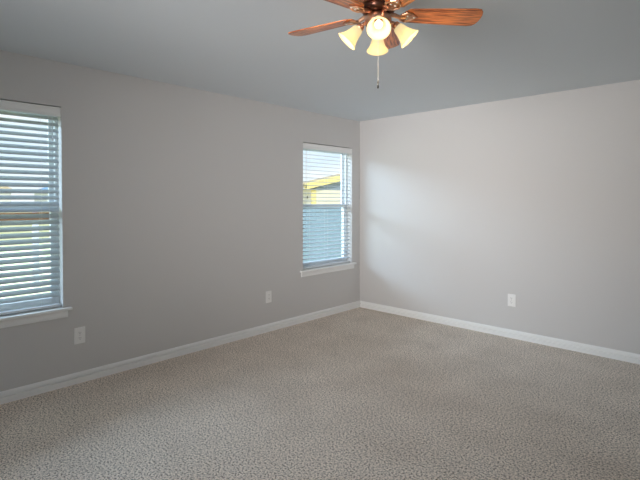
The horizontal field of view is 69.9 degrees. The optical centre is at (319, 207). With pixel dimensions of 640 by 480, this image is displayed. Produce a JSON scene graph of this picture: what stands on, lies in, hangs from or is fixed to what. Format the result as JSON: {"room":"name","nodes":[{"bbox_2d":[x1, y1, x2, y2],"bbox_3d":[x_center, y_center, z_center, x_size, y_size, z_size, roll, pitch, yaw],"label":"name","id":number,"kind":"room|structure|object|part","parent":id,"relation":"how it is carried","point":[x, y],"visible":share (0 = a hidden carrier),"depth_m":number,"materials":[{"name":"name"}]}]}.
{"room":"empty bedroom","nodes":[
{"label":"empty bedroom","id":0,"kind":"room"},
{"bbox_2d":[0,50,359,391],"bbox_3d":[-1.666,0.123,3.848,0.170,2.440,6.525,1,1,43],"label":"wall","id":1,"kind":"structure","parent":0,"point":[180,208],"depth_m":4.04,"materials":[{"name":"grey paint"}]},
{"bbox_2d":[0,110,72,327],"bbox_3d":[-2.290,0.038,3.154,0.198,1.583,1.011,1,1,43],"label":"window","id":2,"kind":"structure","parent":1,"relation":"in","point":[21,318],"depth_m":3.38,"materials":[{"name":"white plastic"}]},
{"bbox_3d":[-2.345,-0.352,3.200,0.025,0.744,0.857,1,1,43],"label":"sash","id":3,"kind":"part","parent":2,"relation":"part of","materials":[{"name":"white plastic"}]},
{"bbox_3d":[-2.323,0.352,3.191,0.030,0.744,0.857,1,1,43],"label":"sash","id":4,"kind":"part","parent":2,"relation":"part of","materials":[{"name":"white plastic"}]},
{"bbox_2d":[0,100,60,314],"bbox_3d":[-2.272,0.000,3.136,0.070,1.494,0.895,1,1,43],"label":"window blind","id":5,"kind":"object","parent":2,"relation":"attached to","point":[4,104],"visible":1,"depth_m":3.31,"materials":[{"name":"white plastic"}]},
{"bbox_3d":[-2.278,0.738,3.155,0.050,0.018,0.881,1,1,43],"label":"rail","id":6,"kind":"part","parent":5,"relation":"part of","materials":[{"name":"white plastic"}]},
{"bbox_3d":[-2.058,0.003,3.374,0.053,1.456,0.002,1,1,43],"label":"ladder cord","id":7,"kind":"part","parent":5,"relation":"part of","materials":[{"name":"white fabric"}]},
{"bbox_3d":[-2.003,-0.337,3.385,0.002,0.776,0.002,1,1,43],"label":"pull cord","id":8,"kind":"part","parent":5,"relation":"part of","materials":[{"name":"white fabric"}]},
{"bbox_3d":[-2.290,0.766,3.166,0.198,0.022,1.011,1,1,43],"label":"sill","id":9,"kind":"part","parent":2,"relation":"part of","materials":[{"name":"white paint"}]},
{"bbox_2d":[74,326,84,344],"bbox_3d":[-1.854,0.984,3.535,0.009,0.126,0.080,1,1,43],"label":"wall outlet","id":10,"kind":"object","parent":1,"relation":"attached to","point":[79,333],"visible":1,"depth_m":3.53,"materials":[{"name":"white plastic"}]},
{"bbox_2d":[0,300,359,404],"bbox_3d":[-1.597,1.302,3.803,0.019,0.083,6.185,1,1,43],"label":"baseboard","id":11,"kind":"structure","parent":1,"relation":"attached to","point":[22,392],"depth_m":3.96,"materials":[{"name":"white paint"}]},
{"bbox_2d":[266,291,271,302],"bbox_3d":[-0.549,0.953,4.909,0.009,0.126,0.080,1,1,43],"label":"wall outlet","id":12,"kind":"object","parent":1,"relation":"attached to","point":[268,293],"visible":1,"depth_m":4.91,"materials":[{"name":"white plastic"}]},
{"bbox_2d":[300,149,356,276],"bbox_3d":[0.064,0.010,5.634,0.198,1.553,0.995,1,1,43],"label":"window","id":13,"kind":"structure","parent":1,"relation":"in","point":[342,266],"depth_m":5.82,"materials":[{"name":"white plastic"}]},
{"bbox_3d":[0.009,-0.373,5.680,0.025,0.729,0.841,1,1,43],"label":"sash","id":14,"kind":"part","parent":13,"relation":"part of","materials":[{"name":"white plastic"}]},
{"bbox_3d":[0.031,0.317,5.671,0.030,0.729,0.841,1,1,43],"label":"sash","id":15,"kind":"part","parent":13,"relation":"part of","materials":[{"name":"white plastic"}]},
{"bbox_3d":[0.020,-0.028,5.676,0.075,1.478,0.885,1,1,43],"label":"frame","id":16,"kind":"part","parent":13,"relation":"part of","materials":[{"name":"white plastic"}]},
{"bbox_2d":[303,143,351,268],"bbox_3d":[0.082,-0.028,5.617,0.070,1.464,0.879,1,1,43],"label":"window blind","id":17,"kind":"object","parent":13,"relation":"attached to","point":[306,146],"visible":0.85,"depth_m":5.58,"materials":[{"name":"white plastic"}]},
{"bbox_3d":[-0.141,-0.017,5.395,0.053,1.426,0.002,1,1,43],"label":"ladder cord","id":18,"kind":"part","parent":17,"relation":"part of","materials":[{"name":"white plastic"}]},
{"bbox_3d":[0.076,0.695,5.635,0.050,0.018,0.865,1,1,43],"label":"rail","id":19,"kind":"part","parent":17,"relation":"part of","materials":[{"name":"white plastic"}]},
{"bbox_3d":[0.064,0.723,5.647,0.198,0.022,0.995,1,1,43],"label":"sill","id":20,"kind":"part","parent":13,"relation":"part of","materials":[{"name":"white paint"}]},
{"bbox_2d":[0,307,639,479],"bbox_3d":[0.253,1.434,2.050,5.460,0.120,6.525,1,1,43],"label":"floor","id":21,"kind":"structure","parent":0,"point":[359,393],"depth_m":3.04,"materials":[{"name":"carpet"}]},
{"bbox_2d":[0,0,639,120],"bbox_3d":[0.253,-1.140,2.005,5.460,0.150,6.525,1,1,43],"label":"ceiling","id":22,"kind":"structure","parent":0,"point":[245,49],"depth_m":3.11,"materials":[{"name":"white paint"}]},
{"bbox_2d":[288,0,482,87],"bbox_3d":[0.237,-0.800,2.048,0.908,0.532,0.897,1,1,43],"label":"ceiling fan","id":23,"kind":"object","parent":22,"relation":"hanging from","point":[384,33],"visible":1,"depth_m":2.04,"materials":[{"name":"brown wood"}]},
{"bbox_3d":[0.010,-0.869,2.211,0.355,0.006,0.132,1,12,32],"label":"fan blade","id":24,"kind":"part","parent":23,"relation":"part of","materials":[{"name":"brown wood"}]},
{"bbox_3d":[0.034,-0.863,1.864,0.355,0.006,0.132,-1,12,-40],"label":"fan blade","id":25,"kind":"part","parent":23,"relation":"part of","materials":[{"name":"brown wood"}]},
{"bbox_3d":[0.129,-0.769,2.066,0.104,0.106,0.099,1,1,43],"label":"lamp shade","id":26,"kind":"part","parent":23,"relation":"part of","materials":[{"name":"beige glass"}]},
{"bbox_3d":[0.271,-0.772,2.187,0.099,0.106,0.104,1,1,43],"label":"lamp shade","id":27,"kind":"part","parent":23,"relation":"part of","materials":[{"name":"beige glass"}]},
{"bbox_3d":[0.250,-0.767,1.924,0.099,0.106,0.104,1,1,43],"label":"lamp shade","id":28,"kind":"part","parent":23,"relation":"part of","materials":[{"name":"beige glass"}]},
{"bbox_3d":[0.250,-0.784,1.946,0.041,0.050,0.045,1,1,43],"label":"light bulb","id":29,"kind":"part","parent":23,"relation":"part of","materials":[{"name":"white glass"}]},
{"bbox_3d":[0.332,-0.871,2.341,0.132,0.006,0.355,-11,-2,14],"label":"fan blade","id":30,"kind":"part","parent":23,"relation":"part of","materials":[{"name":"brown wood"}]},
{"bbox_3d":[0.371,-0.861,1.780,0.132,0.006,0.355,11,-3,-22],"label":"fan blade","id":31,"kind":"part","parent":23,"relation":"part of","materials":[{"name":"brown wood"}]},
{"bbox_3d":[0.392,-0.769,2.045,0.104,0.106,0.099,1,1,43],"label":"lamp shade","id":32,"kind":"part","parent":23,"relation":"part of","materials":[{"name":"beige glass"}]},
{"bbox_3d":[0.555,-0.866,2.075,0.355,0.006,0.132,0,-10,-4],"label":"fan blade","id":33,"kind":"part","parent":23,"relation":"part of","materials":[{"name":"brown wood"}]},
{"bbox_2d":[360,80,639,353],"bbox_3d":[2.502,0.115,4.273,5.290,2.440,0.170,1,1,43],"label":"wall","id":34,"kind":"structure","parent":0,"point":[535,199],"depth_m":4.66,"materials":[{"name":"grey paint"}]},
{"bbox_2d":[360,301,639,364],"bbox_3d":[2.382,1.294,4.277,5.101,0.083,0.019,1,1,43],"label":"baseboard","id":35,"kind":"structure","parent":34,"relation":"attached to","point":[529,337],"depth_m":4.66,"materials":[{"name":"white paint"}]},
{"bbox_2d":[508,294,515,306],"bbox_3d":[1.958,0.944,4.681,0.080,0.126,0.009,1,1,43],"label":"wall outlet","id":36,"kind":"object","parent":34,"relation":"attached to","point":[511,297],"visible":1,"depth_m":4.67,"materials":[{"name":"white plastic"}]},
{"label":"outside","id":37,"kind":"structure","parent":0,"visible":0},
{"bbox_2d":[0,212,49,298],"bbox_3d":[-67.460,0.111,91.605,216.040,0.300,280.000,1,1,43],"label":"ground","id":38,"kind":"structure","parent":37,"point":[5,212],"depth_m":12.65,"materials":[{"name":"green plant"}]},
{"bbox_2d":[0,186,11,201],"bbox_3d":[-65.069,-2.414,67.231,8.000,5.600,33.000,1,1,43],"label":"house","id":39,"kind":"structure","parent":38,"relation":"on","point":[0,186],"depth_m":75.85,"materials":[{"name":"white"}]},
{"bbox_2d":[0,212,48,281],"bbox_3d":[-7.693,0.785,5.454,0.090,1.400,11.300,1,1,43],"label":"rail fence","id":40,"kind":"object","parent":38,"relation":"on","point":[25,212],"visible":0.09,"depth_m":8.17,"materials":[{"name":"brown wood"}]},
{"bbox_3d":[-7.675,0.195,5.427,0.040,0.140,11.300,1,1,43],"label":"rail","id":41,"kind":"part","parent":40,"relation":"part of","materials":[{"name":"brown wood"}]},
{"bbox_3d":[-5.099,0.737,8.217,0.049,1.400,0.090,1,1,43],"label":"fence post","id":42,"kind":"part","parent":40,"relation":"part of","materials":[{"name":"grey paint"}]},
{"bbox_2d":[34,187,47,201],"bbox_3d":[-40.538,-2.061,78.562,8.000,4.500,14.000,1,1,43],"label":"house","id":43,"kind":"structure","parent":38,"relation":"on","point":[43,194],"depth_m":73.95,"materials":[{"name":"white"}]},
{"bbox_2d":[303,173,340,203],"bbox_3d":[3.301,-1.371,42.758,2.700,4.370,15.400,1,1,43],"label":"house","id":44,"kind":"structure","parent":38,"relation":"on","point":[311,199],"depth_m":38.09,"materials":[{"name":"beige"}]},
{"bbox_2d":[303,207,341,261],"bbox_3d":[1.173,0.637,11.367,0.150,1.490,8.087,1,1,43],"label":"fence","id":45,"kind":"object","parent":38,"relation":"on","point":[327,211],"visible":0.05,"depth_m":10.08,"materials":[{"name":"blue"}]}
]}

